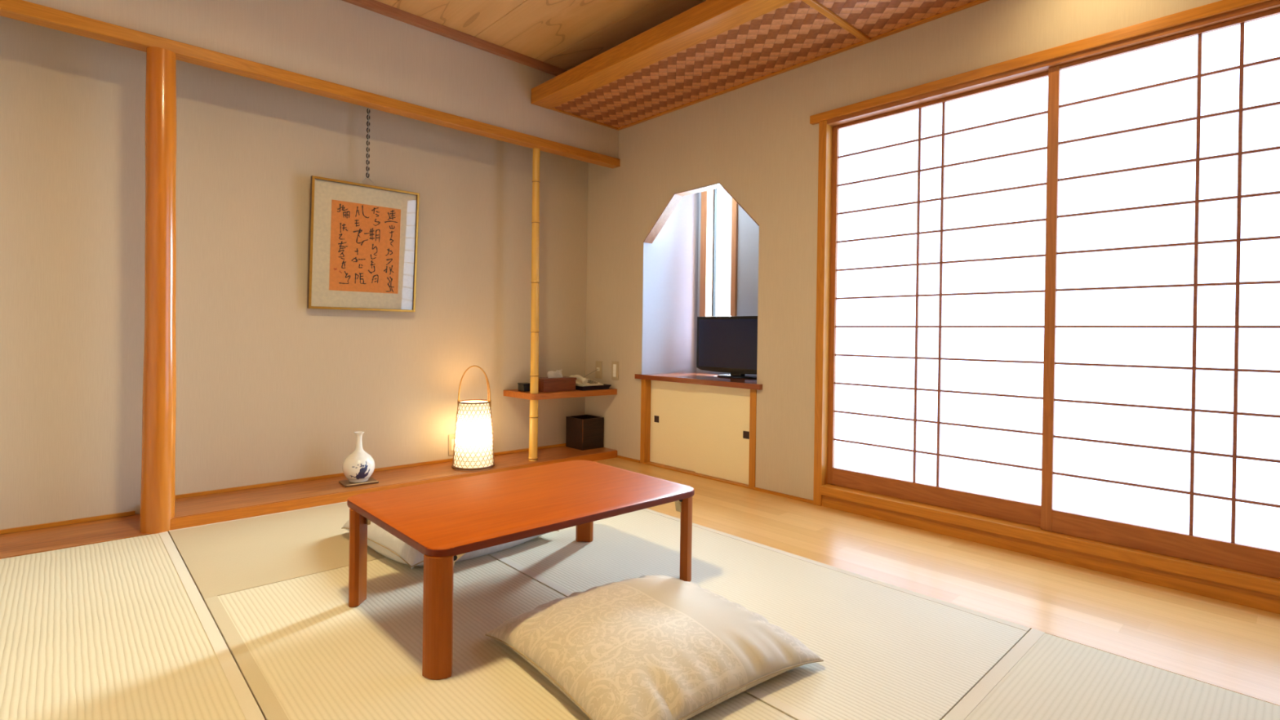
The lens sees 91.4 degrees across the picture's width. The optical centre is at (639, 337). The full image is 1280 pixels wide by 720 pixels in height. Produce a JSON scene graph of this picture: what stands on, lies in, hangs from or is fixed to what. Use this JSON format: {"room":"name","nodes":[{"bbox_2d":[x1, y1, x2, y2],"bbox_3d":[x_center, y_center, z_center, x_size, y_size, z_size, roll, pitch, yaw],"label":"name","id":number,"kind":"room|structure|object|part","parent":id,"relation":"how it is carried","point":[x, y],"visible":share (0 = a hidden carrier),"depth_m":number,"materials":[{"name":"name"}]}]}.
{"room":"traditional dwelling","nodes":[
{"label":"traditional dwelling","id":0,"kind":"room"},
{"bbox_2d":[0,513,150,559],"bbox_3d":[-2.659,0.824,2.228,1.440,0.048,0.378,1,0,-43],"label":"floor","id":1,"kind":"structure","parent":0,"point":[69,535],"depth_m":2.52,"materials":[{"name":"brown wood"}]},
{"bbox_2d":[0,15,588,529],"bbox_3d":[-1.878,-0.471,3.256,3.966,2.560,0.100,1,0,-43],"label":"wall","id":2,"kind":"structure","parent":0,"point":[271,387],"depth_m":3.09,"materials":[{"name":"paint"}]},
{"bbox_2d":[0,511,134,534],"bbox_3d":[-2.798,0.789,2.349,1.400,0.017,0.012,1,0,-43],"label":"baseboard","id":3,"kind":"structure","parent":2,"relation":"attached to","point":[130,513],"depth_m":2.66,"materials":[{"name":"brown wood"}]},
{"bbox_2d":[306,175,419,311],"bbox_3d":[-1.510,-0.514,3.440,0.567,0.733,0.072,1,0,-42],"label":"calligraphy","id":4,"kind":"object","parent":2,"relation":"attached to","point":[363,239],"visible":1,"depth_m":3.42,"materials":[{"name":"orange paper"}]},
{"bbox_3d":[-1.717,-0.493,3.256,0.013,0.688,0.026,1,4,-42],"label":"frame","id":5,"kind":"part","parent":4,"relation":"part of","materials":[{"name":"gold metal"}]},
{"bbox_3d":[-1.530,-0.155,3.459,0.541,0.013,0.026,1,4,-42],"label":"frame rail","id":6,"kind":"part","parent":4,"relation":"part of","materials":[{"name":"gold metal"}]},
{"bbox_3d":[-1.492,-0.828,3.424,0.541,0.013,0.026,1,4,-42],"label":"frame rail","id":7,"kind":"part","parent":4,"relation":"part of","materials":[{"name":"gold metal"}]},
{"bbox_3d":[-1.305,-0.489,3.627,0.013,0.688,0.026,1,4,-42],"label":"frame","id":8,"kind":"part","parent":4,"relation":"part of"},
{"bbox_2d":[175,443,565,498],"bbox_3d":[-1.326,0.757,3.712,2.512,0.016,0.012,1,0,-43],"label":"baseboard","id":9,"kind":"structure","parent":2,"relation":"attached to","point":[255,486],"depth_m":3.33,"materials":[{"name":"brown wood"}]},
{"bbox_2d":[448,434,454,455],"bbox_3d":[-1.154,0.666,3.871,0.070,0.130,0.010,1,0,-43],"label":"wall outlet","id":10,"kind":"object","parent":2,"relation":"attached to","point":[451,437],"visible":0.45,"depth_m":3.86,"materials":[{"name":"beige plastic"}]},
{"bbox_2d":[451,439,454,450],"bbox_3d":[-1.152,0.666,3.869,0.036,0.070,0.004,1,0,-43],"label":"socket","id":11,"kind":"object","parent":10,"relation":"attached to","point":[452,440],"depth_m":3.86,"materials":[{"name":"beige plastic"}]},
{"bbox_2d":[503,387,617,399],"bbox_3d":[-0.528,0.372,4.208,0.679,0.038,0.357,1,0,-43],"label":"corner shelf","id":12,"kind":"object","parent":2,"relation":"attached to","point":[511,393],"visible":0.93,"depth_m":4.04,"materials":[{"name":"brown wood"}]},
{"bbox_2d":[517,382,529,391],"bbox_3d":[-0.745,0.325,4.054,0.072,0.053,0.074,1,0,-43],"label":"case","id":13,"kind":"object","parent":12,"relation":"on","point":[522,387],"visible":0.77,"depth_m":4.03,"materials":[{"name":"plastic"}]},
{"bbox_3d":[-0.744,0.302,4.054,0.072,0.008,0.074,1,0,-43],"label":"case lid","id":14,"kind":"part","parent":13,"relation":"part of","materials":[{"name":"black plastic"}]},
{"bbox_2d":[538,368,576,392],"bbox_3d":[-0.560,0.284,4.115,0.261,0.139,0.128,1,0,-43],"label":"tissue box","id":15,"kind":"object","parent":12,"relation":"on","point":[555,381],"visible":0.89,"depth_m":4.08,"materials":[{"name":"brown wood"}]},
{"bbox_3d":[-0.560,0.275,4.115,0.261,0.016,0.128,1,0,-43],"label":"lid","id":16,"kind":"part","parent":15,"relation":"part of","materials":[{"name":"brown wood"}]},
{"bbox_2d":[575,383,611,390],"bbox_3d":[-0.382,0.340,4.322,0.254,0.029,0.274,1,0,-43],"label":"tray","id":17,"kind":"object","parent":12,"relation":"on","point":[604,386],"visible":0.48,"depth_m":4.21,"materials":[{"name":"black"}]},
{"bbox_2d":[568,368,603,386],"bbox_3d":[-0.361,0.284,4.342,0.236,0.117,0.192,1,0,-43],"label":"telephone","id":18,"kind":"object","parent":17,"relation":"on","point":[580,381],"visible":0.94,"depth_m":4.27,"materials":[{"name":"beige plastic"}]},
{"bbox_2d":[22,0,618,158],"bbox_3d":[-1.619,-1.494,2.987,3.966,0.505,0.050,1,0,-43],"label":"wall","id":19,"kind":"structure","parent":0,"point":[338,42],"depth_m":3.15,"materials":[{"name":"paint"}]},
{"bbox_2d":[0,0,620,168],"bbox_3d":[-1.617,-1.215,2.982,3.965,0.052,0.080,1,0,-43],"label":"wooden beam","id":20,"kind":"structure","parent":19,"relation":"attached to","point":[19,10],"depth_m":2.87,"materials":[{"name":"brown wood"}]},
{"bbox_2d":[342,0,567,75],"bbox_3d":[-1.587,-1.686,2.955,3.966,0.044,0.035,1,0,-43],"label":"trim","id":21,"kind":"structure","parent":19,"relation":"attached to","point":[374,6],"depth_m":3.45,"materials":[{"name":"brown wood"}]},
{"bbox_2d":[375,0,706,70],"bbox_3d":[-0.070,-1.702,1.058,4.408,0.048,4.990,1,0,-43],"label":"ceiling","id":22,"kind":"structure","parent":0,"point":[564,34],"depth_m":3.34,"materials":[{"name":"brown wood"}]},
{"bbox_2d":[641,192,698,373],"bbox_3d":[0.218,-0.317,4.346,0.590,2.300,0.054,1,0,-43],"label":"wall","id":23,"kind":"structure","parent":0,"point":[670,263],"depth_m":4.32,"materials":[{"name":"white paint"}]},
{"bbox_2d":[696,191,759,376],"bbox_3d":[0.883,-0.307,4.091,0.140,2.300,1.228,1,0,-43],"label":"wall","id":24,"kind":"structure","parent":0,"point":[748,229],"depth_m":4.18,"materials":[{"name":"white paint"}]},
{"bbox_2d":[699,186,737,316],"bbox_3d":[0.588,-0.552,4.379,0.134,1.460,0.322,1,0,-43],"label":"window","id":25,"kind":"structure","parent":24,"relation":"in","point":[708,197],"depth_m":4.43,"materials":[{"name":"brown wood"}]},
{"bbox_3d":[0.526,-0.548,4.484,0.025,1.390,0.032,1,0,-43],"label":"dark sash","id":26,"kind":"part","parent":25,"relation":"part of","materials":[{"name":"plastic"}]},
{"bbox_2d":[531,0,989,130],"bbox_3d":[1.269,-1.442,2.265,0.712,0.096,4.934,1,0,-43],"label":"ceiling","id":27,"kind":"structure","parent":0,"point":[713,48],"depth_m":3.11,"materials":[{"name":"brown wood"}]},
{"bbox_2d":[585,0,1221,500],"bbox_3d":[1.394,-0.423,2.696,0.073,2.560,5.370,1,0,-43],"label":"wall","id":28,"kind":"structure","parent":0,"point":[757,140],"depth_m":3.35,"materials":[{"name":"paint"}]},
{"bbox_2d":[595,360,602,378],"bbox_3d":[-0.296,0.233,4.450,0.012,0.125,0.070,1,0,-43],"label":"socket","id":29,"kind":"object","parent":28,"relation":"attached to","point":[598,373],"visible":1,"depth_m":4.45,"materials":[{"name":"beige plastic"}]},
{"bbox_2d":[611,360,618,380],"bbox_3d":[-0.173,0.232,4.318,0.012,0.128,0.070,1,0,-43],"label":"light switch","id":30,"kind":"object","parent":28,"relation":"attached to","point":[615,365],"visible":1,"depth_m":4.31,"materials":[{"name":"beige plastic"}]},
{"bbox_2d":[617,455,639,462],"bbox_3d":[-0.079,0.822,4.213,0.008,0.016,0.227,1,0,-43],"label":"baseboard","id":31,"kind":"structure","parent":28,"relation":"attached to","point":[618,456],"depth_m":4.20,"materials":[{"name":"brown wood"}]},
{"bbox_2d":[643,182,759,243],"bbox_3d":[0.368,-0.761,3.807,0.077,0.284,0.933,1,0,-43],"label":"trim","id":32,"kind":"structure","parent":28,"relation":"attached to","point":[676,198],"depth_m":3.98,"materials":[{"name":"white paint"}]},
{"bbox_2d":[754,487,813,503],"bbox_3d":[0.759,0.837,3.309,0.008,0.016,0.376,1,0,-43],"label":"baseboard","id":33,"kind":"structure","parent":28,"relation":"attached to","point":[772,492],"depth_m":3.30,"materials":[{"name":"brown wood"}]},
{"bbox_2d":[813,120,832,506],"bbox_3d":[0.942,-0.119,3.176,0.102,1.934,0.044,1,0,-43],"label":"trim","id":34,"kind":"structure","parent":28,"relation":"attached to","point":[825,131],"depth_m":3.14,"materials":[{"name":"brown wood"}]},
{"bbox_2d":[809,0,1279,126],"bbox_3d":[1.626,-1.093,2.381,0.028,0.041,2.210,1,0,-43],"label":"trim","id":35,"kind":"structure","parent":28,"relation":"attached to","point":[1222,6],"depth_m":2.40,"materials":[{"name":"brown wood"}]},
{"bbox_2d":[819,483,1279,595],"bbox_3d":[1.609,0.777,2.452,0.136,0.043,1.946,1,0,-43],"label":"trim","id":36,"kind":"structure","parent":28,"relation":"attached to","point":[1244,580],"depth_m":2.37,"materials":[{"name":"brown wood"}]},
{"bbox_2d":[826,71,1048,527],"bbox_3d":[1.304,-0.155,2.817,0.028,1.808,0.992,1,0,-43],"label":"screen","id":37,"kind":"object","parent":36,"relation":"on","point":[938,215],"visible":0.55,"depth_m":2.77,"materials":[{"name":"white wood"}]},
{"bbox_3d":[1.292,0.707,2.821,0.026,0.084,0.918,1,0,-43],"label":"rail","id":38,"kind":"part","parent":37,"relation":"part of","materials":[{"name":"brown wood"}]},
{"bbox_3d":[1.316,-1.051,2.813,0.026,0.016,0.918,1,0,-43],"label":"rail","id":39,"kind":"part","parent":37,"relation":"part of","materials":[{"name":"brown wood"}]},
{"bbox_2d":[1040,7,1279,578],"bbox_3d":[1.931,-0.143,2.093,0.028,1.808,0.990,1,0,-43],"label":"screen","id":40,"kind":"object","parent":36,"relation":"on","point":[1161,400],"visible":1,"depth_m":2.19,"materials":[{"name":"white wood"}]},
{"bbox_3d":[1.919,0.719,2.097,0.026,0.084,0.916,1,0,-43],"label":"rail","id":41,"kind":"part","parent":40,"relation":"part of","materials":[{"name":"brown wood"}]},
{"bbox_3d":[1.944,-1.039,2.089,0.026,0.016,0.916,1,0,-43],"label":"rail","id":42,"kind":"part","parent":40,"relation":"part of","materials":[{"name":"brown wood"}]},
{"bbox_2d":[822,494,1279,613],"bbox_3d":[1.609,0.830,2.453,0.094,0.062,1.946,1,0,-43],"label":"trim","id":43,"kind":"structure","parent":28,"relation":"attached to","point":[1229,593],"depth_m":2.35,"materials":[{"name":"brown wood"}]},
{"bbox_2d":[593,457,1279,706],"bbox_3d":[1.268,0.887,2.302,0.798,0.060,4.930,1,0,-43],"label":"floor","id":44,"kind":"structure","parent":0,"point":[1234,647],"depth_m":2.14,"materials":[{"name":"brown wood"}]},
{"bbox_2d":[640,379,756,489],"bbox_3d":[0.351,0.559,3.814,0.084,0.556,0.931,1,0,-43],"label":"base cabinet","id":45,"kind":"object","parent":44,"relation":"on","point":[708,432],"visible":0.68,"depth_m":3.79,"materials":[{"name":"brown wood"}]},
{"bbox_3d":[0.045,0.554,4.138,0.076,0.556,0.040,1,0,-43],"label":"post","id":46,"kind":"part","parent":45,"relation":"part of","materials":[{"name":"brown wood"}]},
{"bbox_3d":[0.109,0.537,4.089,0.003,0.042,0.042,1,0,-43],"label":"door pull","id":47,"kind":"part","parent":45,"relation":"part of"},
{"bbox_3d":[0.226,0.553,3.973,0.012,0.546,0.447,1,0,-43],"label":"sliding door","id":48,"kind":"part","parent":45,"relation":"part of","materials":[{"name":"paper"}]},
{"bbox_2d":[635,371,762,390],"bbox_3d":[0.603,0.270,3.868,0.568,0.030,1.263,1,0,-43],"label":"board","id":49,"kind":"object","parent":45,"relation":"on","point":[695,377],"visible":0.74,"depth_m":3.81,"materials":[{"name":"brown wood"}]},
{"bbox_2d":[696,315,757,378],"bbox_3d":[0.620,0.061,3.950,0.183,0.386,0.630,1,0,-43],"label":"television","id":50,"kind":"object","parent":49,"relation":"on","point":[726,344],"visible":0.8,"depth_m":3.95,"materials":[{"name":"black plastic"}]},
{"bbox_3d":[0.494,0.558,3.663,0.012,0.546,0.432,1,0,-43],"label":"sliding door","id":51,"kind":"part","parent":45,"relation":"part of","materials":[{"name":"paper"}]},
{"bbox_3d":[0.602,0.554,3.537,0.003,0.042,0.042,1,0,-43],"label":"door pull","id":52,"kind":"part","parent":45,"relation":"part of","materials":[{"name":"black metal"}]},
{"bbox_3d":[0.650,0.565,3.485,0.076,0.556,0.042,1,0,-43],"label":"post","id":53,"kind":"part","parent":45,"relation":"part of","materials":[{"name":"brown wood"}]},
{"bbox_3d":[-0.360,0.913,1.080,3.252,0.055,5.350,1,0,-43],"label":"floor","id":54,"kind":"structure","parent":0,"visible":0},
{"bbox_2d":[0,531,265,719],"bbox_3d":[-1.691,0.841,1.625,0.922,0.046,1.821,1,0,-43],"label":"mat","id":55,"kind":"object","parent":54,"relation":"on","point":[118,629],"visible":1,"depth_m":1.69,"materials":[{"name":"wicker"}]},
{"bbox_2d":[168,501,386,600],"bbox_3d":[-1.025,0.845,2.889,1.765,0.046,0.887,1,0,-43],"label":"mat","id":56,"kind":"object","parent":54,"relation":"on","point":[228,557],"visible":0.39,"depth_m":2.42,"materials":[{"name":"wicker"}]},
{"bbox_2d":[341,520,559,568],"bbox_3d":[-0.786,0.744,2.591,0.674,0.164,0.674,1,0,45],"label":"floor cushion","id":57,"kind":"object","parent":56,"relation":"on","point":[379,540],"visible":0.18,"depth_m":2.29,"materials":[{"name":"beige fabric"}]},
{"bbox_2d":[168,445,617,532],"bbox_3d":[-1.210,0.812,3.576,2.529,0.090,0.371,1,0,-43],"label":"step","id":58,"kind":"structure","parent":54,"relation":"on","point":[198,510],"depth_m":3.13,"materials":[{"name":"brown wood"}]},
{"bbox_2d":[139,46,177,534],"bbox_3d":[-2.014,-0.190,2.620,0.118,2.005,0.117,1,0,-43],"label":"post","id":59,"kind":"object","parent":58,"relation":"on","point":[157,486],"visible":1,"depth_m":2.58,"materials":[{"name":"orange wood"}]},
{"bbox_2d":[338,476,378,487],"bbox_3d":[-1.476,0.759,3.276,0.164,0.012,0.135,1,0,-39],"label":"board","id":60,"kind":"object","parent":58,"relation":"on","point":[346,483],"visible":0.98,"depth_m":3.24,"materials":[{"name":"brown wood"}]},
{"bbox_2d":[342,431,374,483],"bbox_3d":[-1.475,0.627,3.277,0.156,0.258,0.156,1,0,23],"label":"porcelain vase","id":61,"kind":"object","parent":60,"relation":"on","point":[357,467],"visible":1,"depth_m":3.23,"materials":[{"name":"white ceramic"}]},
{"bbox_2d":[451,365,494,470],"bbox_3d":[-0.988,0.469,3.721,0.250,0.599,0.250,1,0,-43],"label":"lantern","id":62,"kind":"object","parent":58,"relation":"on","point":[473,448],"visible":1,"depth_m":3.64,"materials":[{"name":"beige paper"}]},
{"bbox_2d":[452,403,493,467],"bbox_3d":[-0.990,0.572,3.722,0.240,0.367,0.240,1,0,-43],"label":"lampshade","id":63,"kind":"object","parent":62,"relation":"on","point":[473,447],"depth_m":3.63,"materials":[{"name":"white paper"}]},
{"bbox_3d":[-0.990,0.572,3.722,0.228,0.370,0.228,1,0,-43],"label":"lamp shade","id":64,"kind":"part","parent":62,"relation":"part of","materials":[{"name":"beige paper"}]},
{"bbox_3d":[-0.986,0.292,3.720,0.201,0.247,0.012,1,0,0],"label":"hoop handle","id":65,"kind":"part","parent":62,"relation":"part of","materials":[{"name":"wood"}]},
{"bbox_2d":[528,147,540,461],"bbox_3d":[-0.659,-0.204,3.920,0.060,1.953,0.062,1,0,28],"label":"bamboo pole","id":66,"kind":"object","parent":58,"relation":"on","point":[534,381],"visible":1,"depth_m":3.90,"materials":[{"name":"wood"}]},
{"bbox_2d":[565,414,604,450],"bbox_3d":[-0.389,0.668,4.399,0.190,0.212,0.196,1,0,-43],"label":"waste bin","id":67,"kind":"object","parent":58,"relation":"on","point":[583,432],"visible":1,"depth_m":4.34,"materials":[{"name":"brown wood"}]},
{"bbox_2d":[204,554,795,719],"bbox_3d":[-0.440,0.859,1.594,0.866,0.046,1.802,1,0,-43],"label":"mat","id":68,"kind":"object","parent":54,"relation":"on","point":[298,645],"visible":0.67,"depth_m":1.65,"materials":[{"name":"wicker"}]},
{"bbox_2d":[346,460,694,679],"bbox_3d":[-0.372,0.675,2.069,0.970,0.319,0.665,1,0,-43],"label":"table","id":69,"kind":"object","parent":68,"relation":"on","point":[444,521],"visible":0.98,"depth_m":1.91,"materials":[{"name":"brown wood"}]},
{"bbox_3d":[-0.884,0.679,1.948,0.040,0.298,0.072,1,0,2],"label":"leg","id":70,"kind":"part","parent":69,"relation":"part of","materials":[{"name":"brown wood"}]},
{"bbox_3d":[-0.498,0.686,1.540,0.072,0.298,0.040,1,0,2],"label":"leg","id":71,"kind":"part","parent":69,"relation":"part of","materials":[{"name":"brown wood"}]},
{"bbox_3d":[-0.227,0.685,2.563,0.072,0.298,0.040,1,0,2],"label":"leg","id":72,"kind":"part","parent":69,"relation":"part of","materials":[{"name":"brown wood"}]},
{"bbox_3d":[0.160,0.692,2.166,0.040,0.298,0.072,1,0,2],"label":"leg","id":73,"kind":"part","parent":69,"relation":"part of","materials":[{"name":"brown wood"}]},
{"bbox_2d":[484,574,823,719],"bbox_3d":[0.024,0.779,1.658,0.640,0.124,0.640,1,0,-38],"label":"floor cushion","id":74,"kind":"object","parent":68,"relation":"on","point":[658,646],"visible":1,"depth_m":1.51,"materials":[{"name":"beige fabric"}]},
{"bbox_2d":[487,508,1030,719],"bbox_3d":[0.209,0.865,2.196,0.896,0.046,1.802,1,0,-43],"label":"mat","id":75,"kind":"object","parent":54,"relation":"on","point":[888,651],"visible":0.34,"depth_m":1.93,"materials":[{"name":"wicker"}]},
{"bbox_2d":[942,628,1279,719],"bbox_3d":[0.804,0.879,0.892,1.795,0.046,0.914,1,0,-43],"label":"mat","id":76,"kind":"object","parent":54,"relation":"on","point":[1044,676],"visible":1,"depth_m":1.50,"materials":[{"name":"wicker"}]},
{"bbox_3d":[-1.732,-1.503,3.110,3.966,0.030,0.285,1,0,-43],"label":"ceiling","id":77,"kind":"structure","parent":0,"visible":0},
{"bbox_2d":[365,107,369,177],"bbox_3d":[-1.486,-1.179,3.416,0.014,0.615,0.014,1,0,2],"label":"chain","id":78,"kind":"object","parent":77,"relation":"hanging from","point":[368,108],"visible":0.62,"depth_m":3.41,"materials":[{"name":"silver metal"}]}
]}

